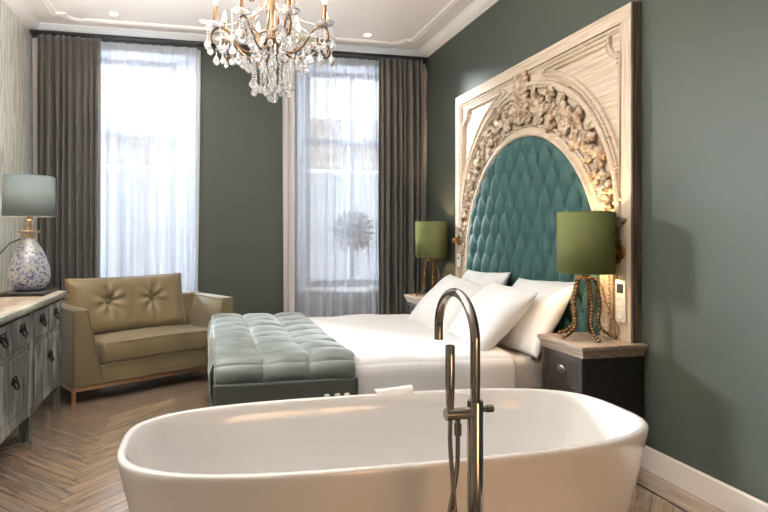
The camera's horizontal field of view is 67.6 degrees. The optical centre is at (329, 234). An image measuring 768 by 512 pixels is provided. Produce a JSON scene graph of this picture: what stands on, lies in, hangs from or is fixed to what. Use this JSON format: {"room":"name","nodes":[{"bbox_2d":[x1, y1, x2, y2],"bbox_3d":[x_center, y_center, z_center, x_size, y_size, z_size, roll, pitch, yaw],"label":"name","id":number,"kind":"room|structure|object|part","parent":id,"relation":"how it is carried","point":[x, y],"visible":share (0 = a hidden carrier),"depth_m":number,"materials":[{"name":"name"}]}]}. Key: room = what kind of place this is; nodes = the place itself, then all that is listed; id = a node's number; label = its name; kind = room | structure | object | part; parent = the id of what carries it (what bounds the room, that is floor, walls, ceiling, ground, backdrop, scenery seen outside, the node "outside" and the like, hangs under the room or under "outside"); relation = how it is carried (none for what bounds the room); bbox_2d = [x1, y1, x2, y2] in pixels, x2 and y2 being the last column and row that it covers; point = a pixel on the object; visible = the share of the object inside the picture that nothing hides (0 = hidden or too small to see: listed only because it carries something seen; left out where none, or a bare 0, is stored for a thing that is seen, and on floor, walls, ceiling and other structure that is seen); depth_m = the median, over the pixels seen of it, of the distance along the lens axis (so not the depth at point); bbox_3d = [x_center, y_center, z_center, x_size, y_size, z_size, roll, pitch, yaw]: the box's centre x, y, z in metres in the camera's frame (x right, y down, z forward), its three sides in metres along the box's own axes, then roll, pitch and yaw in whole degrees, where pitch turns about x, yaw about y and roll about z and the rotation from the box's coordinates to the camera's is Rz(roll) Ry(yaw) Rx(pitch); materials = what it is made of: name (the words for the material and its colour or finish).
{"room":"hotel room","nodes":[
{"label":"hotel room","id":0,"kind":"room"},
{"bbox_2d":[0,0,31,291],"bbox_3d":[-2.111,-0.360,1.705,0.200,3.220,7.430,0,0,-12],"label":"wall","id":1,"kind":"structure","parent":0,"point":[15,38],"depth_m":4.82,"materials":[{"name":"paper"}]},
{"bbox_2d":[3,0,39,29],"bbox_3d":[-1.964,-1.930,1.737,0.100,0.080,7.430,0,0,-12],"label":"trim","id":2,"kind":"structure","parent":1,"relation":"attached to","point":[19,8],"depth_m":4.95,"materials":[{"name":"white paint"}]},
{"bbox_2d":[32,35,378,315],"bbox_3d":[-0.930,-0.360,5.938,4.306,3.220,0.340,0,0,-12],"label":"wall","id":3,"kind":"structure","parent":0,"point":[240,257],"depth_m":5.77,"materials":[{"name":"green paint"}]},
{"bbox_2d":[36,22,419,56],"bbox_3d":[-0.884,-1.930,5.723,3.906,0.080,0.100,0,0,-12],"label":"trim","id":4,"kind":"structure","parent":3,"relation":"attached to","point":[42,26],"depth_m":5.54,"materials":[{"name":"white paint"}]},
{"bbox_2d":[29,29,427,61],"bbox_3d":[-0.860,-1.859,5.638,3.860,0.026,0.095,0,0,-12],"label":"rail","id":5,"kind":"object","parent":3,"relation":"attached to","point":[33,32],"visible":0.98,"depth_m":5.48,"materials":[{"name":"grey"}]},
{"bbox_2d":[32,37,36,239],"bbox_3d":[-2.690,-0.293,5.280,0.139,3.063,0.040,0,0,-12],"label":"curtain","id":6,"kind":"object","parent":5,"relation":"hanging from","point":[34,40],"visible":0.21,"depth_m":5.27,"materials":[{"name":"grey fabric"}]},
{"bbox_2d":[37,34,100,300],"bbox_3d":[-2.409,-0.299,5.262,0.546,3.073,0.138,0,0,-12],"label":"drape","id":7,"kind":"object","parent":5,"relation":"hanging from","point":[68,68],"visible":0.7,"depth_m":5.26,"materials":[{"name":"grey fabric"}]},
{"bbox_2d":[100,41,196,291],"bbox_3d":[-1.901,-0.298,5.465,1.225,3.073,0.073,0,0,-12],"label":"sheer curtain","id":8,"kind":"object","parent":5,"relation":"hanging from","point":[148,224],"visible":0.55,"depth_m":5.50,"materials":[{"name":"white fabric"}]},
{"bbox_2d":[197,50,200,290],"bbox_3d":[-1.296,-0.293,5.614,0.046,3.063,0.034,0,0,-12],"label":"curtain","id":9,"kind":"object","parent":5,"relation":"hanging from","point":[198,51],"visible":0.72,"depth_m":5.61,"materials":[{"name":"white fabric"}]},
{"bbox_2d":[283,53,294,311],"bbox_3d":[-0.415,-0.298,5.744,0.122,3.073,0.068,0,0,-21],"label":"curtain","id":10,"kind":"object","parent":5,"relation":"hanging from","point":[288,104],"visible":0.73,"depth_m":5.74,"materials":[{"name":"beige fabric"}]},
{"bbox_2d":[295,55,378,316],"bbox_3d":[0.109,-0.298,5.907,0.996,3.073,0.072,0,0,-12],"label":"sheer curtain","id":11,"kind":"object","parent":5,"relation":"hanging from","point":[337,269],"visible":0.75,"depth_m":5.89,"materials":[{"name":"white fabric"}]},
{"bbox_2d":[378,57,423,314],"bbox_3d":[0.748,-0.299,5.944,0.508,3.073,0.161,0,0,-12],"label":"drape","id":12,"kind":"object","parent":5,"relation":"hanging from","point":[400,81],"visible":0.82,"depth_m":5.94,"materials":[{"name":"grey fabric"}]},
{"bbox_2d":[423,64,426,293],"bbox_3d":[2.016,-0.294,6.302,2.306,3.063,0.034,0,0,-12],"label":"curtain","id":13,"kind":"object","parent":5,"relation":"hanging from","point":[424,65],"visible":0.08,"depth_m":6.09,"materials":[{"name":"grey fabric"}]},
{"bbox_2d":[23,0,474,49],"bbox_3d":[-0.141,-2.045,2.308,4.306,0.150,7.770,0,0,-12],"label":"ceiling","id":14,"kind":"structure","parent":0,"point":[387,20],"depth_m":5.09,"materials":[{"name":"white paint"}]},
{"bbox_2d":[108,11,119,15],"bbox_3d":[-1.921,-1.963,5.067,0.096,0.014,0.096,0,0,-12],"label":"recessed light","id":15,"kind":"object","parent":14,"relation":"in","point":[112,13],"visible":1,"depth_m":5.05,"materials":[{"name":"white plastic"}]},
{"bbox_2d":[41,0,459,45],"bbox_3d":[-0.071,-1.961,2.045,3.420,0.018,7.226,0,0,-12],"label":"trim","id":16,"kind":"structure","parent":14,"relation":"attached to","point":[47,3],"depth_m":5.33,"materials":[{"name":"white paint"}]},
{"bbox_2d":[204,0,335,102],"bbox_3d":[-0.324,-1.357,3.205,0.710,1.227,0.720,0,0,-2],"label":"chandelier","id":17,"kind":"object","parent":14,"relation":"hanging from","point":[258,52],"visible":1,"depth_m":3.13,"materials":[{"name":"clear glass"}]},
{"bbox_3d":[-0.617,-1.278,3.333,0.026,0.071,0.026,0,0,-12],"label":"flame bulb","id":18,"kind":"part","parent":17,"relation":"part of","materials":[{"name":"white glass"}]},
{"bbox_3d":[-0.498,-1.068,3.136,0.323,0.130,0.013,0,0,-21],"label":"arm","id":19,"kind":"part","parent":17,"relation":"part of"},
{"bbox_3d":[-0.495,-1.068,3.280,0.323,0.130,0.013,0,0,24],"label":"arm","id":20,"kind":"part","parent":17,"relation":"part of"},
{"bbox_3d":[-0.436,-0.957,3.180,0.023,0.147,0.012,0,0,-12],"label":"bead chain","id":21,"kind":"part","parent":17,"relation":"part of","materials":[{"name":"clear glass"}]},
{"bbox_3d":[-0.399,-1.068,3.033,0.013,0.130,0.323,0,0,24],"label":"arm","id":22,"kind":"part","parent":17,"relation":"part of"},
{"bbox_3d":[-0.434,-0.942,3.240,0.022,0.177,0.017,0,0,-12],"label":"bead chain","id":23,"kind":"part","parent":17,"relation":"part of","materials":[{"name":"clear glass"}]},
{"bbox_3d":[-0.401,-0.957,3.290,0.012,0.147,0.023,0,0,-42],"label":"bead chain","id":24,"kind":"part","parent":17,"relation":"part of","materials":[{"name":"clear glass"}]},
{"bbox_3d":[-0.392,-1.068,3.379,0.013,0.130,0.323,0,0,-21],"label":"arm","id":25,"kind":"part","parent":17,"relation":"part of"},
{"bbox_3d":[-0.359,-0.957,3.095,0.012,0.147,0.023,0,0,18],"label":"bead chain","id":26,"kind":"part","parent":17,"relation":"part of","materials":[{"name":"clear glass"}]},
{"bbox_3d":[-0.324,-1.505,3.204,0.130,0.900,0.130,0,0,-12],"label":"stem","id":27,"kind":"part","parent":17,"relation":"part of","materials":[{"name":"gold metal"}]},
{"bbox_3d":[-0.324,-0.949,3.153,0.014,0.202,0.024,0,0,1],"label":"bead chain","id":28,"kind":"part","parent":17,"relation":"part of","materials":[{"name":"clear glass"}]},
{"bbox_3d":[-0.299,-0.942,3.092,0.014,0.177,0.021,0,0,-12],"label":"bead chain","id":29,"kind":"part","parent":17,"relation":"part of","materials":[{"name":"clear glass"}]},
{"bbox_3d":[-0.256,-1.068,3.030,0.013,0.130,0.323,0,0,-21],"label":"arm","id":30,"kind":"part","parent":17,"relation":"part of"},
{"bbox_3d":[-0.246,-0.957,3.119,0.012,0.147,0.023,0,0,-42],"label":"bead chain","id":31,"kind":"part","parent":17,"relation":"part of","materials":[{"name":"clear glass"}]},
{"bbox_3d":[-0.238,-0.942,3.282,0.021,0.177,0.014,0,0,-42],"label":"bead chain","id":32,"kind":"part","parent":17,"relation":"part of","materials":[{"name":"clear glass"}]},
{"bbox_3d":[-0.248,-1.068,3.376,0.013,0.130,0.323,0,0,24],"label":"arm","id":33,"kind":"part","parent":17,"relation":"part of"},
{"bbox_3d":[-0.214,-0.942,3.169,0.022,0.177,0.017,0,0,-12],"label":"bead chain","id":34,"kind":"part","parent":17,"relation":"part of","materials":[{"name":"clear glass"}]},
{"bbox_3d":[-0.152,-1.068,3.129,0.323,0.130,0.013,0,0,24],"label":"arm","id":35,"kind":"part","parent":17,"relation":"part of"},
{"bbox_3d":[-0.149,-1.068,3.272,0.323,0.130,0.013,0,0,-21],"label":"arm","id":36,"kind":"part","parent":17,"relation":"part of"},
{"bbox_2d":[363,33,371,36],"bbox_3d":[0.369,-1.963,5.596,0.096,0.014,0.096,0,0,-12],"label":"recessed light","id":37,"kind":"object","parent":14,"relation":"in","point":[364,34],"visible":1,"depth_m":5.58,"materials":[{"name":"white plastic"}]},
{"bbox_2d":[0,368,723,511],"bbox_3d":[-0.137,1.252,2.288,4.306,0.003,7.930,0,0,-12],"label":"floor","id":38,"kind":"structure","parent":0,"point":[69,462],"depth_m":3.28,"materials":[{"name":"brown wood"}]},
{"bbox_2d":[0,290,68,443],"bbox_3d":[-1.989,0.832,3.053,0.590,0.836,2.332,0,0,-12],"label":"dresser","id":39,"kind":"object","parent":38,"relation":"on","point":[30,326],"visible":1,"depth_m":3.43,"materials":[{"name":"grey wood"}]},
{"bbox_3d":[-1.687,0.551,2.950,0.034,0.082,0.081,0,0,-12],"label":"handle","id":40,"kind":"part","parent":39,"relation":"part of","materials":[{"name":"black metal"}]},
{"bbox_3d":[-1.709,0.561,2.945,0.022,0.166,0.312,0,0,-12],"label":"drawer","id":41,"kind":"part","parent":39,"relation":"part of","materials":[{"name":"grey wood"}]},
{"bbox_3d":[-1.744,0.847,3.105,0.022,0.322,0.660,0,0,-12],"label":"door","id":42,"kind":"part","parent":39,"relation":"part of","materials":[{"name":"grey wood"}]},
{"bbox_3d":[-1.726,0.816,3.130,0.034,0.078,0.078,0,0,-12],"label":"handle","id":43,"kind":"part","parent":39,"relation":"part of","materials":[{"name":"black metal"}]},
{"bbox_3d":[-1.779,0.561,3.265,0.022,0.166,0.312,0,0,-12],"label":"drawer","id":44,"kind":"part","parent":39,"relation":"part of","materials":[{"name":"grey wood"}]},
{"bbox_3d":[-1.756,0.551,3.270,0.034,0.082,0.081,0,0,-12],"label":"handle","id":45,"kind":"part","parent":39,"relation":"part of","materials":[{"name":"black metal"}]},
{"bbox_3d":[-1.847,1.140,3.456,0.056,0.220,0.060,0,0,-12],"label":"leg","id":46,"kind":"part","parent":39,"relation":"part of","materials":[{"name":"grey wood"}]},
{"bbox_2d":[0,287,58,296],"bbox_3d":[-2.123,0.401,4.041,0.280,0.026,0.440,0,0,-12],"label":"tray","id":47,"kind":"object","parent":39,"relation":"on","point":[11,293],"visible":0.68,"depth_m":3.85,"materials":[{"name":"black"}]},
{"bbox_2d":[0,174,55,290],"bbox_3d":[-2.209,-0.013,4.007,0.507,0.803,0.341,0,0,-23],"label":"table lamp","id":48,"kind":"object","parent":47,"relation":"on","point":[23,195],"visible":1,"depth_m":3.93,"materials":[{"name":"blue and white ceramic"},{"name":"fabric"},{"name":"brass"}]},
{"bbox_3d":[-2.279,0.118,3.885,0.029,0.187,0.324,0,0,36],"label":"cord","id":49,"kind":"part","parent":48,"relation":"part of","materials":[{"name":"black plastic"}]},
{"bbox_3d":[-2.132,-0.272,4.039,0.340,0.280,0.340,0,0,-12],"label":"lamp shade","id":50,"kind":"part","parent":48,"relation":"part of","materials":[{"name":"grey fabric"}]},
{"bbox_3d":[-1.746,0.758,3.100,0.020,0.584,2.200,0,0,-12],"label":"frame","id":51,"kind":"part","parent":39,"relation":"part of","materials":[{"name":"grey wood"}]},
{"bbox_3d":[-1.989,0.440,3.053,0.590,0.052,2.332,0,0,-12],"label":"edge moulding","id":52,"kind":"part","parent":39,"relation":"part of","materials":[{"name":"brown wood"}]},
{"bbox_3d":[-1.864,0.561,3.658,0.022,0.166,0.312,0,0,-12],"label":"drawer","id":53,"kind":"part","parent":39,"relation":"part of","materials":[{"name":"grey wood"}]},
{"bbox_3d":[-1.842,0.551,3.663,0.034,0.082,0.081,0,0,-12],"label":"handle","id":54,"kind":"part","parent":39,"relation":"part of","materials":[{"name":"black metal"}]},
{"bbox_3d":[-1.899,0.847,3.819,0.022,0.322,0.660,0,0,-12],"label":"door","id":55,"kind":"part","parent":39,"relation":"part of","materials":[{"name":"grey wood"}]},
{"bbox_3d":[-1.881,0.816,3.843,0.034,0.078,0.078,0,0,-12],"label":"handle","id":56,"kind":"part","parent":39,"relation":"part of","materials":[{"name":"black metal"}]},
{"bbox_3d":[-1.934,0.561,3.979,0.022,0.166,0.312,0,0,-12],"label":"drawer","id":57,"kind":"part","parent":39,"relation":"part of","materials":[{"name":"grey wood"}]},
{"bbox_3d":[-1.995,1.140,4.136,0.056,0.220,0.060,0,0,-12],"label":"leg","id":58,"kind":"part","parent":39,"relation":"part of","materials":[{"name":"grey wood"}]},
{"bbox_3d":[-1.912,0.551,3.984,0.034,0.082,0.081,0,0,-12],"label":"handle","id":59,"kind":"part","parent":39,"relation":"part of","materials":[{"name":"black metal"}]},
{"bbox_2d":[60,273,233,406],"bbox_3d":[-1.565,0.799,4.832,1.380,0.902,0.639,0,0,-42],"label":"loveseat","id":60,"kind":"object","parent":38,"relation":"on","point":[115,330],"visible":0.98,"depth_m":4.64,"materials":[{"name":"leather velvet"},{"name":"wood"}]},
{"bbox_3d":[-1.997,0.838,4.453,0.231,0.575,0.620,0,0,-42],"label":"armrest","id":61,"kind":"part","parent":60,"relation":"part of","materials":[{"name":"beige leather"}]},
{"bbox_2d":[65,273,185,334],"bbox_3d":[-1.714,0.585,4.870,1.020,0.466,0.238,0,0,-42],"label":"cushion","id":62,"kind":"object","parent":60,"relation":"on","point":[114,304],"depth_m":4.79,"materials":[{"name":"beige leather"}]},
{"bbox_3d":[-1.730,0.833,5.013,1.320,0.585,0.150,0,0,-42],"label":"frame","id":63,"kind":"part","parent":60,"relation":"part of","materials":[{"name":"beige leather"}]},
{"bbox_3d":[-1.572,1.137,4.840,1.380,0.025,0.620,0,0,-42],"label":"rail","id":64,"kind":"part","parent":60,"relation":"part of","materials":[{"name":"gold metal"}]},
{"bbox_2d":[94,324,207,363],"bbox_3d":[-1.538,0.888,4.802,0.950,0.192,0.557,0,0,-42],"label":"seat cushion","id":65,"kind":"object","parent":60,"relation":"on","point":[149,342],"depth_m":4.61,"materials":[{"name":"beige leather"}]},
{"bbox_3d":[-1.147,0.838,5.226,0.231,0.575,0.620,0,0,-42],"label":"armrest","id":66,"kind":"part","parent":60,"relation":"part of","materials":[{"name":"beige leather"}]},
{"bbox_2d":[207,312,357,406],"bbox_3d":[-0.435,0.879,3.934,0.815,0.491,1.934,0,0,-12],"label":"bench","id":67,"kind":"object","parent":38,"relation":"on","point":[285,355],"visible":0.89,"depth_m":3.10,"materials":[{"name":"green fabric"}]},
{"bbox_2d":[117,388,648,511],"bbox_3d":[0.223,0.955,2.008,1.826,0.591,0.736,0,0,-12],"label":"bathtub","id":68,"kind":"object","parent":38,"relation":"on","point":[545,450],"visible":0.98,"depth_m":2.08,"materials":[{"name":"white ceramic"}]},
{"bbox_2d":[374,384,413,394],"bbox_3d":[0.268,0.662,2.391,0.161,0.061,0.054,0,0,-12],"label":"washcloth","id":69,"kind":"object","parent":68,"relation":"on","point":[407,389],"visible":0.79,"depth_m":2.38,"materials":[{"name":"white fabric"}]},
{"bbox_2d":[404,294,425,313],"bbox_3d":[0.966,0.916,5.460,0.398,0.667,0.416,0,0,-12],"label":"nightstand","id":70,"kind":"object","parent":38,"relation":"on","point":[413,300],"visible":0.07,"depth_m":5.49,"materials":[{"name":"black paint"}]},
{"bbox_3d":[0.794,0.930,5.423,0.014,0.560,0.366,0,0,-12],"label":"frame","id":71,"kind":"part","parent":70,"relation":"part of","materials":[{"name":"paint"}]},
{"bbox_3d":[0.969,0.628,5.461,0.388,0.043,0.400,0,0,-12],"label":"cornice","id":72,"kind":"part","parent":70,"relation":"part of","materials":[{"name":"brown wood"}]},
{"bbox_3d":[0.796,0.742,5.423,0.014,0.143,0.284,0,0,-12],"label":"drawer","id":73,"kind":"part","parent":70,"relation":"part of","materials":[{"name":"paint"}]},
{"bbox_2d":[415,221,447,295],"bbox_3d":[0.964,0.225,5.444,0.318,0.710,0.316,0,0,-12],"label":"bedside lamp","id":74,"kind":"object","parent":70,"relation":"on","point":[431,237],"visible":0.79,"depth_m":5.33,"materials":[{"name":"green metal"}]},
{"bbox_3d":[0.874,0.406,5.418,0.132,0.347,0.036,0,0,-12],"label":"leg","id":75,"kind":"part","parent":74,"relation":"part of","materials":[{"name":"gold metal"}]},
{"bbox_3d":[0.908,0.406,5.530,0.021,0.347,0.131,0,0,-37],"label":"leg","id":76,"kind":"part","parent":74,"relation":"part of","materials":[{"name":"gold metal"}]},
{"bbox_3d":[0.969,0.043,5.450,0.304,0.340,0.304,0,0,-12],"label":"lamp shade","id":77,"kind":"part","parent":74,"relation":"part of","materials":[{"name":"green fabric"}]},
{"bbox_3d":[0.971,0.406,5.351,0.022,0.347,0.132,0,0,-1],"label":"leg","id":78,"kind":"part","parent":74,"relation":"part of","materials":[{"name":"gold metal"}]},
{"bbox_3d":[1.026,0.406,5.533,0.022,0.347,0.132,0,0,35],"label":"leg","id":79,"kind":"part","parent":74,"relation":"part of","materials":[{"name":"gold metal"}]},
{"bbox_3d":[1.064,0.406,5.422,0.132,0.347,0.021,0,0,17],"label":"leg","id":80,"kind":"part","parent":74,"relation":"part of","materials":[{"name":"gold metal"}]},
{"bbox_2d":[434,288,493,511],"bbox_3d":[0.354,0.695,1.482,0.149,1.109,0.292,0,0,7],"label":"tap","id":81,"kind":"object","parent":38,"relation":"on","point":[474,410],"visible":1,"depth_m":1.38,"materials":[{"name":"silver metal"}]},
{"bbox_3d":[0.333,0.275,1.510,0.024,0.269,0.254,0,0,-12],"label":"spout","id":82,"kind":"part","parent":81,"relation":"part of","materials":[{"name":"silver metal"}]},
{"bbox_3d":[0.386,0.428,1.404,0.030,0.019,0.018,0,0,-12],"label":"lever","id":83,"kind":"part","parent":81,"relation":"part of","materials":[{"name":"silver metal"}]},
{"bbox_2d":[495,345,541,388],"bbox_3d":[0.308,0.993,4.125,2.115,0.515,1.740,0,0,-12],"label":"bed","id":84,"kind":"object","parent":38,"relation":"on","point":[528,368],"visible":0.02,"depth_m":3.43,"materials":[{"name":"grey fabric"}]},
{"bbox_2d":[250,314,515,394],"bbox_3d":[0.117,0.902,4.078,1.646,0.458,1.883,0,0,-12],"label":"duvet","id":85,"kind":"object","parent":84,"relation":"on","point":[393,350],"visible":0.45,"depth_m":3.36,"materials":[{"name":"white fabric"}]},
{"bbox_2d":[446,281,537,350],"bbox_3d":[1.029,0.530,3.734,0.397,0.404,0.649,0,0,-7],"label":"pillow","id":86,"kind":"object","parent":85,"relation":"on","point":[498,307],"visible":0.83,"depth_m":3.51,"materials":[{"name":"white fabric"}]},
{"bbox_2d":[407,274,484,330],"bbox_3d":[0.890,0.540,4.369,0.399,0.439,0.654,0,0,-17],"label":"pillow","id":87,"kind":"object","parent":84,"relation":"on","point":[423,313],"visible":0.56,"depth_m":4.31,"materials":[{"name":"white fabric"}]},
{"bbox_2d":[461,270,510,285],"bbox_3d":[1.121,0.515,4.460,0.313,0.487,0.656,0,0,-15],"label":"pillow","id":88,"kind":"object","parent":84,"relation":"on","point":[482,278],"visible":0.24,"depth_m":4.33,"materials":[{"name":"white fabric"}]},
{"bbox_2d":[496,277,574,358],"bbox_3d":[1.277,0.515,3.696,0.333,0.465,0.629,0,0,-16],"label":"pillow","id":89,"kind":"object","parent":84,"relation":"on","point":[546,310],"visible":0.7,"depth_m":3.48,"materials":[{"name":"white fabric"}]},
{"bbox_2d":[537,332,647,418],"bbox_3d":[1.458,0.916,3.201,0.398,0.667,0.416,0,0,-12],"label":"nightstand","id":90,"kind":"object","parent":38,"relation":"on","point":[611,370],"visible":0.48,"depth_m":3.04,"materials":[{"name":"black paint"}]},
{"bbox_3d":[1.282,0.742,3.163,0.010,0.044,0.078,0,0,-12],"label":"handle","id":91,"kind":"part","parent":90,"relation":"part of","materials":[{"name":"grey metal"}]},
{"bbox_3d":[1.288,0.906,3.164,0.014,0.138,0.284,0,0,-12],"label":"drawer","id":92,"kind":"part","parent":90,"relation":"part of","materials":[{"name":"paint"}]},
{"bbox_3d":[1.288,0.742,3.164,0.014,0.143,0.284,0,0,-12],"label":"drawer","id":93,"kind":"part","parent":90,"relation":"part of","materials":[{"name":"paint"}]},
{"bbox_3d":[1.286,0.930,3.164,0.014,0.560,0.366,0,0,-12],"label":"frame","id":94,"kind":"part","parent":90,"relation":"part of","materials":[{"name":"paint"}]},
{"bbox_2d":[557,211,619,342],"bbox_3d":[1.441,0.225,3.215,0.324,0.710,0.316,0,0,-12],"label":"bedside lamp","id":95,"kind":"object","parent":90,"relation":"on","point":[586,240],"visible":1,"depth_m":3.11,"materials":[{"name":"green fabric"}]},
{"bbox_3d":[1.383,0.406,3.300,0.021,0.347,0.131,0,0,-37],"label":"leg","id":96,"kind":"part","parent":95,"relation":"part of","materials":[{"name":"gold metal"}]},
{"bbox_3d":[1.349,0.406,3.188,0.132,0.347,0.022,0,0,-19],"label":"leg","id":97,"kind":"part","parent":95,"relation":"part of","materials":[{"name":"gold metal"}]},
{"bbox_3d":[1.443,0.043,3.220,0.304,0.340,0.304,0,0,-12],"label":"lamp shade","id":98,"kind":"part","parent":95,"relation":"part of","materials":[{"name":"green fabric"}]},
{"bbox_3d":[1.500,0.406,3.303,0.022,0.347,0.132,0,0,35],"label":"leg","id":99,"kind":"part","parent":95,"relation":"part of","materials":[{"name":"gold metal"}]},
{"bbox_3d":[1.446,0.406,3.120,0.022,0.347,0.132,0,0,-1],"label":"leg","id":100,"kind":"part","parent":95,"relation":"part of","materials":[{"name":"gold metal"}]},
{"bbox_3d":[1.539,0.406,3.192,0.132,0.347,0.021,0,0,17],"label":"leg","id":101,"kind":"part","parent":95,"relation":"part of","materials":[{"name":"gold metal"}]},
{"bbox_3d":[1.566,0.408,3.210,0.114,0.333,0.050,0,0,16],"label":"cord","id":102,"kind":"part","parent":95,"relation":"part of","materials":[{"name":"gold metal"}]},
{"bbox_3d":[1.461,0.628,3.202,0.388,0.043,0.400,0,0,-12],"label":"cornice","id":103,"kind":"part","parent":90,"relation":"part of","materials":[{"name":"brown wood"}]},
{"bbox_2d":[423,0,767,502],"bbox_3d":[1.901,-0.360,2.578,0.200,3.220,7.430,0,0,-12],"label":"wall","id":104,"kind":"structure","parent":0,"point":[705,62],"depth_m":2.79,"materials":[{"name":"green paint"}]},
{"bbox_2d":[418,0,498,56],"bbox_3d":[1.755,-1.930,2.546,0.100,0.080,7.430,0,0,-12],"label":"trim","id":105,"kind":"structure","parent":104,"relation":"attached to","point":[476,8],"depth_m":5.24,"materials":[{"name":"white paint"}]},
{"bbox_2d":[455,1,641,342],"bbox_3d":[1.397,-0.006,4.166,0.108,2.512,2.233,0,0,-12],"label":"headboard","id":106,"kind":"object","parent":104,"relation":"attached to","point":[559,129],"visible":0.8,"depth_m":3.72,"materials":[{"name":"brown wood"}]},
{"bbox_2d":[451,236,461,244],"bbox_3d":[1.138,0.050,5.160,0.074,0.088,0.088,0,0,-12],"label":"light","id":107,"kind":"object","parent":106,"relation":"attached to","point":[453,240],"visible":0.97,"depth_m":5.14,"materials":[{"name":"gold metal"}]},
{"bbox_2d":[457,254,460,266],"bbox_3d":[1.165,0.230,5.166,0.019,0.120,0.072,0,0,-12],"label":"socket plate","id":108,"kind":"object","parent":106,"relation":"attached to","point":[458,255],"visible":1,"depth_m":5.15,"materials":[{"name":"white plastic"}]},
{"bbox_3d":[1.271,-0.609,4.761,0.028,1.055,0.784,0,0,-12],"label":"panel moulding","id":109,"kind":"part","parent":106,"relation":"part of","materials":[{"name":"brown wood"}]},
{"bbox_3d":[1.397,-0.597,4.147,0.042,0.996,2.030,0,0,-12],"label":"arch moulding","id":110,"kind":"part","parent":106,"relation":"part of","materials":[{"name":"brown wood"}]},
{"bbox_3d":[1.402,-1.220,4.173,0.022,0.085,2.221,0,0,-12],"label":"rail","id":111,"kind":"part","parent":106,"relation":"part of","materials":[{"name":"brown wood"}]},
{"bbox_3d":[1.538,-0.609,3.535,0.028,1.055,0.784,0,0,-12],"label":"panel moulding","id":112,"kind":"part","parent":106,"relation":"part of","materials":[{"name":"brown wood"}]},
{"bbox_2d":[615,280,625,322],"bbox_3d":[1.607,0.364,3.140,0.016,0.229,0.077,0,0,-12],"label":"socket plate","id":113,"kind":"object","parent":106,"relation":"attached to","point":[620,285],"visible":1,"depth_m":3.14,"materials":[{"name":"white plastic"}]},
{"bbox_2d":[616,309,622,318],"bbox_3d":[1.599,0.437,3.147,0.004,0.052,0.052,0,0,-12],"label":"outlet","id":114,"kind":"object","parent":113,"relation":"attached to","point":[619,312],"depth_m":3.15,"materials":[{"name":"white plastic"}]},
{"bbox_2d":[616,296,622,305],"bbox_3d":[1.599,0.365,3.147,0.004,0.052,0.052,0,0,-12],"label":"outlet","id":115,"kind":"object","parent":113,"relation":"attached to","point":[619,299],"depth_m":3.15,"materials":[{"name":"white plastic"}]},
{"bbox_2d":[615,244,625,259],"bbox_3d":[1.575,0.095,3.152,0.074,0.088,0.088,0,0,-12],"label":"light","id":116,"kind":"object","parent":106,"relation":"attached to","point":[620,252],"visible":0.64,"depth_m":3.14,"materials":[{"name":"gold metal"}]},
{"bbox_2d":[640,445,767,511],"bbox_3d":[1.796,1.189,2.555,0.016,0.122,7.430,0,0,-12],"label":"baseboard","id":117,"kind":"structure","parent":104,"relation":"attached to","point":[717,493],"depth_m":2.70,"materials":[{"name":"beige paint"}]}
]}

